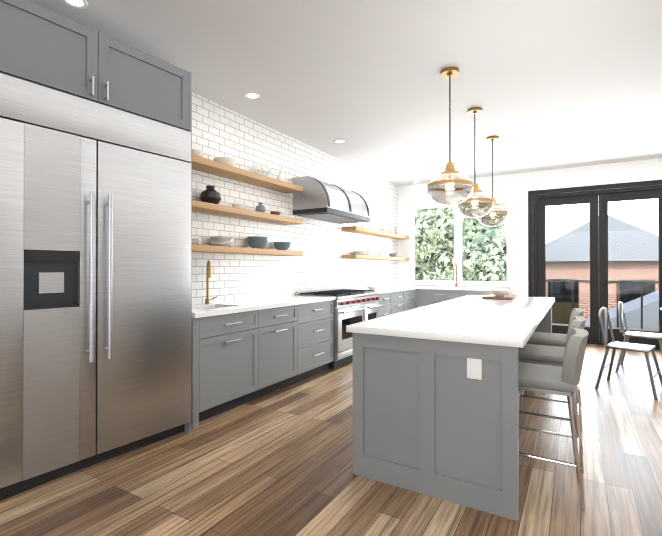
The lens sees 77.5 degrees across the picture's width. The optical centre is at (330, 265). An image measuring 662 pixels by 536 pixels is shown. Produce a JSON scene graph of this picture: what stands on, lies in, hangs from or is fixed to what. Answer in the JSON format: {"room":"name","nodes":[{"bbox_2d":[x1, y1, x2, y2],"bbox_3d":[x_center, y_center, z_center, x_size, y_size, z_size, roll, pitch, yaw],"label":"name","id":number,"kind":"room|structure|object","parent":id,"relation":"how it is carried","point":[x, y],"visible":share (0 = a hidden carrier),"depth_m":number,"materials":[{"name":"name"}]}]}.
{"room":"kitchen and dining room","nodes":[
{"label":"kitchen and dining room","id":0,"kind":"room"},
{"bbox_2d":[0,344,661,535],"bbox_3d":[1.780,1.336,1.883,8.000,0.100,11.600,0,0,31],"label":"floor","id":1,"kind":"structure","parent":0,"point":[279,462],"depth_m":2.47,"materials":[{"name":"brown wood"}]},
{"bbox_2d":[0,0,191,498],"bbox_3d":[-1.663,-0.110,2.748,0.588,2.800,1.426,0,0,36],"label":"fridge","id":2,"kind":"object","parent":1,"relation":"on","point":[95,240],"visible":1,"depth_m":2.56,"materials":[{"name":"metal"}]},
{"bbox_2d":[191,308,262,428],"bbox_3d":[-1.140,0.856,3.786,0.600,0.880,0.843,0,0,31],"label":"base cabinet","id":3,"kind":"object","parent":1,"relation":"on","point":[245,351],"depth_m":3.59,"materials":[{"name":"grey wood"}]},
{"bbox_2d":[192,296,334,319],"bbox_3d":[-0.779,0.399,4.373,0.632,0.040,2.216,0,0,31],"label":"countertop","id":4,"kind":"structure","parent":3,"relation":"on","point":[225,308],"depth_m":4.09,"materials":[{"name":"white stone"}]},
{"bbox_2d":[263,304,298,395],"bbox_3d":[-0.805,0.859,4.349,0.600,0.880,0.699,0,0,31],"label":"base cabinet","id":5,"kind":"object","parent":1,"relation":"on","point":[280,325],"depth_m":4.26,"materials":[{"name":"grey wood"}]},
{"bbox_2d":[299,300,333,380],"bbox_3d":[-0.439,0.862,4.964,0.600,0.880,0.848,0,0,31],"label":"base cabinet","id":6,"kind":"object","parent":1,"relation":"on","point":[316,321],"depth_m":4.83,"materials":[{"name":"grey wood"}]},
{"bbox_2d":[296,287,380,368],"bbox_3d":[0.155,0.822,5.842,0.703,0.970,1.250,0,0,31],"label":"range","id":7,"kind":"object","parent":1,"relation":"on","point":[352,306],"visible":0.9,"depth_m":5.45,"materials":[{"name":"silver metal"}]},
{"bbox_2d":[377,294,393,316],"bbox_3d":[0.596,0.872,6.705,0.600,0.880,0.665,0,0,31],"label":"base cabinet","id":8,"kind":"object","parent":1,"relation":"on","point":[393,299],"depth_m":6.60,"materials":[{"name":"grey wood"}]},
{"bbox_2d":[394,290,401,313],"bbox_3d":[0.907,0.875,7.226,0.600,0.880,0.665,0,0,31],"label":"base cabinet","id":9,"kind":"object","parent":1,"relation":"on","point":[397,297],"depth_m":7.04,"materials":[{"name":"grey wood"}]},
{"bbox_2d":[402,290,417,311],"bbox_3d":[1.217,0.877,7.692,0.658,0.880,0.684,0,0,31],"label":"base cabinet","id":10,"kind":"object","parent":1,"relation":"on","point":[409,298],"depth_m":7.55,"materials":[{"name":"grey wood"}]},
{"bbox_2d":[418,290,465,307],"bbox_3d":[2.144,0.878,7.840,0.941,0.880,0.673,0,0,31],"label":"base cabinet","id":11,"kind":"object","parent":1,"relation":"on","point":[425,297],"depth_m":7.64,"materials":[{"name":"grey wood"}]},
{"bbox_2d":[366,286,429,293],"bbox_3d":[1.152,0.415,7.410,0.844,0.041,2.442,0,0,31],"label":"countertop","id":12,"kind":"structure","parent":11,"relation":"on","point":[387,289],"depth_m":7.20,"materials":[{"name":"white stone"}]},
{"bbox_2d":[367,286,376,288],"bbox_3d":[0.696,0.371,7.013,0.180,0.040,0.178,0,0,31],"label":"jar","id":13,"kind":"object","parent":12,"relation":"on","point":[368,287],"depth_m":6.96,"materials":[{"name":"white ceramic"}]},
{"bbox_2d":[430,286,508,289],"bbox_3d":[2.540,0.416,7.628,1.320,0.041,0.649,0,0,31],"label":"countertop","id":14,"kind":"structure","parent":11,"relation":"on","point":[431,287],"depth_m":7.56,"materials":[{"name":"white stone"}]},
{"bbox_2d":[346,307,551,520],"bbox_3d":[1.380,0.856,3.776,0.979,0.880,3.360,0,0,31],"label":"kitchen island","id":15,"kind":"object","parent":1,"relation":"on","point":[435,400],"depth_m":2.29,"materials":[{"name":"grey wood"}]},
{"bbox_2d":[346,295,553,346],"bbox_3d":[1.397,0.396,3.768,1.000,0.040,3.420,0,0,31],"label":"island countertop","id":16,"kind":"structure","parent":15,"relation":"on","point":[469,318],"depth_m":2.70,"materials":[{"name":"white stone"}]},
{"bbox_2d":[482,290,516,299],"bbox_3d":[1.995,0.333,4.873,0.320,0.095,0.450,0,0,31],"label":"tray","id":17,"kind":"object","parent":16,"relation":"on","point":[500,294],"visible":1,"depth_m":4.80,"materials":[{"name":"brown wood"}]},
{"bbox_2d":[466,290,507,295],"bbox_3d":[2.804,0.876,7.481,0.678,0.880,0.616,0,0,31],"label":"base cabinet","id":18,"kind":"object","parent":1,"relation":"on","point":[468,292],"depth_m":7.24,"materials":[{"name":"silver metal"}]},
{"bbox_2d":[519,308,583,420],"bbox_3d":[2.023,0.844,3.777,0.506,0.906,0.492,0,0,31],"label":"stool","id":19,"kind":"object","parent":1,"relation":"on","point":[548,339],"visible":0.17,"depth_m":3.66,"materials":[{"name":"fabric"}]},
{"bbox_2d":[518,316,585,455],"bbox_3d":[1.640,0.841,3.133,0.506,0.906,0.492,0,0,31],"label":"stool","id":20,"kind":"object","parent":1,"relation":"on","point":[542,354],"visible":0.44,"depth_m":3.00,"materials":[{"name":"fabric"}]},
{"bbox_2d":[519,328,588,511],"bbox_3d":[1.256,0.837,2.488,0.506,0.906,0.492,0,0,31],"label":"stool","id":21,"kind":"object","parent":1,"relation":"on","point":[564,380],"visible":0.77,"depth_m":2.27,"materials":[{"name":"fabric"}]},
{"bbox_2d":[595,307,661,399],"bbox_3d":[3.152,0.875,4.351,0.527,0.855,0.526,0,0,-44],"label":"dining chair","id":22,"kind":"object","parent":1,"relation":"on","point":[614,345],"visible":1,"depth_m":4.35,"materials":[{"name":"metal"}]},
{"bbox_2d":[616,301,661,371],"bbox_3d":[3.876,0.879,5.118,0.527,0.856,0.527,0,0,41],"label":"dining chair","id":23,"kind":"object","parent":1,"relation":"on","point":[627,334],"visible":0.96,"depth_m":5.11,"materials":[{"name":"metal"}]},
{"bbox_2d":[29,0,661,185],"bbox_3d":[1.780,-1.764,1.900,8.000,0.100,11.600,0,0,31],"label":"ceiling","id":24,"kind":"structure","parent":0,"point":[547,84],"depth_m":3.62,"materials":[{"name":"paint"}]},
{"bbox_2d":[62,0,87,8],"bbox_3d":[-1.653,-1.707,2.661,0.150,0.006,0.150,0,0,31],"label":"recessed light","id":25,"kind":"object","parent":24,"relation":"in","point":[81,4],"visible":1,"depth_m":2.68,"materials":[{"name":"white"}]},
{"bbox_2d":[245,92,259,98],"bbox_3d":[-0.784,-1.699,4.122,0.150,0.006,0.150,0,0,31],"label":"recessed light","id":26,"kind":"object","parent":24,"relation":"in","point":[251,95],"visible":1,"depth_m":4.11,"materials":[{"name":"white"}]},
{"bbox_2d":[427,67,473,205],"bbox_3d":[1.039,-1.117,3.605,0.395,1.175,0.395,0,0,31],"label":"pendant light","id":27,"kind":"object","parent":24,"relation":"hanging from","point":[449,173],"visible":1,"depth_m":3.56,"materials":[{"name":"clear glass"}]},
{"bbox_2d":[456,107,493,217],"bbox_3d":[1.565,-1.112,4.490,0.395,1.175,0.395,0,0,31],"label":"pendant light","id":28,"kind":"object","parent":24,"relation":"hanging from","point":[477,191],"visible":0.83,"depth_m":4.44,"materials":[{"name":"clear glass"}]},
{"bbox_2d":[477,136,508,226],"bbox_3d":[2.133,-1.107,5.444,0.395,1.175,0.395,0,0,31],"label":"pendant light","id":29,"kind":"object","parent":24,"relation":"hanging from","point":[503,211],"visible":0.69,"depth_m":5.39,"materials":[{"name":"clear glass"}]},
{"bbox_2d":[398,158,661,296],"bbox_3d":[4.706,-0.188,6.812,7.600,3.000,0.150,0,0,31],"label":"wall","id":30,"kind":"structure","parent":0,"point":[520,185],"depth_m":7.45,"materials":[{"name":"paint"}]},
{"bbox_2d":[406,193,514,286],"bbox_3d":[2.495,-0.464,8.104,2.070,1.705,0.172,0,0,31],"label":"window","id":31,"kind":"structure","parent":30,"relation":"in","point":[509,199],"depth_m":8.07,"materials":[{"name":"clear glass"}]},
{"bbox_2d":[528,180,661,348],"bbox_3d":[4.484,-0.017,6.909,2.130,2.651,0.149,0,0,31],"label":"doors","id":32,"kind":"structure","parent":30,"relation":"in","point":[598,199],"depth_m":6.92,"materials":[{"name":"black metal"}]},
{"bbox_3d":[-1.551,-0.204,3.872,0.150,3.000,11.600,0,0,31],"label":"wall","id":33,"kind":"structure","parent":0,"visible":0},
{"bbox_2d":[192,244,302,255],"bbox_3d":[-0.983,-0.161,4.404,0.257,0.060,2.025,0,0,31],"label":"shelf","id":34,"kind":"object","parent":33,"relation":"attached to","point":[225,250],"visible":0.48,"depth_m":4.30,"materials":[{"name":"brown wood"}]},
{"bbox_2d":[192,239,201,244],"bbox_3d":[-1.311,-0.221,3.845,0.200,0.052,0.198,0,0,31],"label":"dish","id":35,"kind":"object","parent":34,"relation":"on","point":[194,241],"depth_m":3.80,"materials":[{"name":"white ceramic"}]},
{"bbox_2d":[210,236,233,246],"bbox_3d":[-1.106,-0.243,4.190,0.240,0.100,0.238,0,0,31],"label":"dish","id":36,"kind":"object","parent":34,"relation":"on","point":[214,240],"depth_m":4.10,"materials":[{"name":"white ceramic"}]},
{"bbox_2d":[247,236,267,248],"bbox_3d":[-0.830,-0.258,4.665,0.219,0.135,0.219,0,0,13],"label":"dish","id":37,"kind":"object","parent":34,"relation":"on","point":[260,242],"depth_m":4.58,"materials":[{"name":"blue ceramic"}]},
{"bbox_2d":[273,242,290,249],"bbox_3d":[-0.600,-0.238,5.051,0.209,0.100,0.209,0,0,13],"label":"dish","id":38,"kind":"object","parent":34,"relation":"on","point":[278,245],"depth_m":4.97,"materials":[{"name":"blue ceramic"}]},
{"bbox_2d":[192,200,302,224],"bbox_3d":[-0.983,-0.561,4.406,0.257,0.060,2.025,0,0,31],"label":"shelf","id":39,"kind":"object","parent":33,"relation":"attached to","point":[211,208],"visible":0.54,"depth_m":4.35,"materials":[{"name":"brown wood"}]},
{"bbox_2d":[199,185,220,203],"bbox_3d":[-1.187,-0.689,4.066,0.207,0.190,0.207,0,0,22],"label":"vase","id":40,"kind":"object","parent":39,"relation":"on","point":[210,194],"depth_m":3.99,"materials":[{"name":"ceramic"}]},
{"bbox_2d":[231,204,245,208],"bbox_3d":[-0.983,-0.622,4.409,0.158,0.060,0.158,0,0,4],"label":"dish","id":41,"kind":"object","parent":39,"relation":"on","point":[242,206],"depth_m":4.35,"materials":[{"name":"ceramic"}]},
{"bbox_2d":[255,202,265,212],"bbox_3d":[-0.804,-0.656,4.710,0.119,0.130,0.119,0,0,22],"label":"vase","id":42,"kind":"object","parent":39,"relation":"on","point":[260,208],"depth_m":4.67,"materials":[{"name":"ceramic"}]},
{"bbox_2d":[270,211,280,214],"bbox_3d":[-0.666,-0.617,4.942,0.128,0.055,0.128,0,0,22],"label":"dish","id":43,"kind":"object","parent":39,"relation":"on","point":[273,212],"depth_m":4.89,"materials":[{"name":"ceramic"}]},
{"bbox_2d":[192,154,302,193],"bbox_3d":[-0.983,-0.971,4.408,0.257,0.060,2.025,0,0,31],"label":"shelf","id":44,"kind":"object","parent":33,"relation":"attached to","point":[205,165],"visible":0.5,"depth_m":4.34,"materials":[{"name":"brown wood"}]},
{"bbox_2d":[192,149,203,156],"bbox_3d":[-1.289,-1.040,3.896,0.178,0.070,0.178,0,0,22],"label":"bowl","id":45,"kind":"object","parent":44,"relation":"on","point":[195,152],"depth_m":3.84,"materials":[{"name":"white ceramic"}]},
{"bbox_2d":[213,157,236,165],"bbox_3d":[-1.085,-1.045,4.240,0.237,0.085,0.237,0,0,22],"label":"bowl","id":46,"kind":"object","parent":44,"relation":"on","point":[233,161],"depth_m":4.15,"materials":[{"name":"white ceramic"}]},
{"bbox_2d":[249,165,271,176],"bbox_3d":[-0.804,-1.061,4.712,0.257,0.120,0.257,0,0,22],"label":"glasses","id":47,"kind":"object","parent":44,"relation":"on","point":[269,167],"depth_m":4.67,"materials":[{"name":"clear glass"}]},
{"bbox_2d":[277,171,285,181],"bbox_3d":[-0.610,-1.074,5.039,0.109,0.150,0.109,0,0,22],"label":"vase","id":48,"kind":"object","parent":44,"relation":"on","point":[281,177],"depth_m":5.00,"materials":[{"name":"white ceramic"}]},
{"bbox_2d":[192,92,397,304],"bbox_3d":[-0.107,-0.641,6.145,0.012,2.099,5.919,0,0,31],"label":"wall tiles","id":49,"kind":"structure","parent":33,"relation":"attached to","point":[245,142],"depth_m":5.14,"materials":[{"name":"white tile"}]},
{"bbox_2d":[293,176,369,223],"bbox_3d":[0.047,-0.918,5.869,0.532,0.503,1.268,0,0,31],"label":"range hood","id":50,"kind":"object","parent":33,"relation":"attached to","point":[319,200],"visible":1,"depth_m":5.43,"materials":[{"name":"metal"}]},
{"bbox_2d":[342,254,408,260],"bbox_3d":[0.894,-0.144,7.560,0.257,0.060,2.400,0,0,31],"label":"shelf","id":51,"kind":"object","parent":33,"relation":"attached to","point":[356,256],"visible":1,"depth_m":7.09,"materials":[{"name":"brown wood"}]},
{"bbox_2d":[353,250,396,256],"bbox_3d":[0.843,-0.231,7.467,0.220,0.110,1.644,0,0,31],"label":"dish","id":52,"kind":"object","parent":51,"relation":"on","point":[379,252],"visible":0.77,"depth_m":7.41,"materials":[{"name":"white ceramic"}]},
{"bbox_2d":[342,226,408,239],"bbox_3d":[0.894,-0.584,7.563,0.257,0.060,2.400,0,0,31],"label":"shelf","id":53,"kind":"object","parent":33,"relation":"attached to","point":[361,230],"visible":1,"depth_m":7.17,"materials":[{"name":"brown wood"}]},
{"bbox_2d":[380,229,390,232],"bbox_3d":[1.011,-0.650,7.762,0.178,0.070,0.178,0,0,22],"label":"plate","id":54,"kind":"object","parent":53,"relation":"on","point":[384,230],"depth_m":7.70,"materials":[{"name":"white ceramic"}]},
{"label":"outside","id":55,"kind":"structure","parent":0,"visible":0},
{"bbox_3d":[21.608,4.699,32.861,90.000,0.100,61.250,0,0,31],"label":"ground","id":56,"kind":"structure","parent":55,"visible":0},
{"bbox_2d":[415,203,506,280],"bbox_3d":[3.719,0.410,16.464,8.348,8.306,10.237,0,0,31],"label":"trees","id":57,"kind":"object","parent":56,"relation":"on","point":[488,239],"depth_m":12.45,"materials":[{"name":"green plant"}]},
{"bbox_2d":[545,215,658,329],"bbox_3d":[12.813,1.148,13.589,12.000,6.800,11.400,0,0,31],"label":"neighboring building","id":58,"kind":"structure","parent":56,"relation":"on","point":[638,236],"depth_m":13.00,"materials":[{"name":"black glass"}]},
{"bbox_2d":[546,280,658,330],"bbox_3d":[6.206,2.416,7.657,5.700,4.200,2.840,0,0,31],"label":"railing","id":59,"kind":"object","parent":56,"relation":"on","point":[617,282],"depth_m":9.12,"materials":[{"name":"black metal"}]}
]}

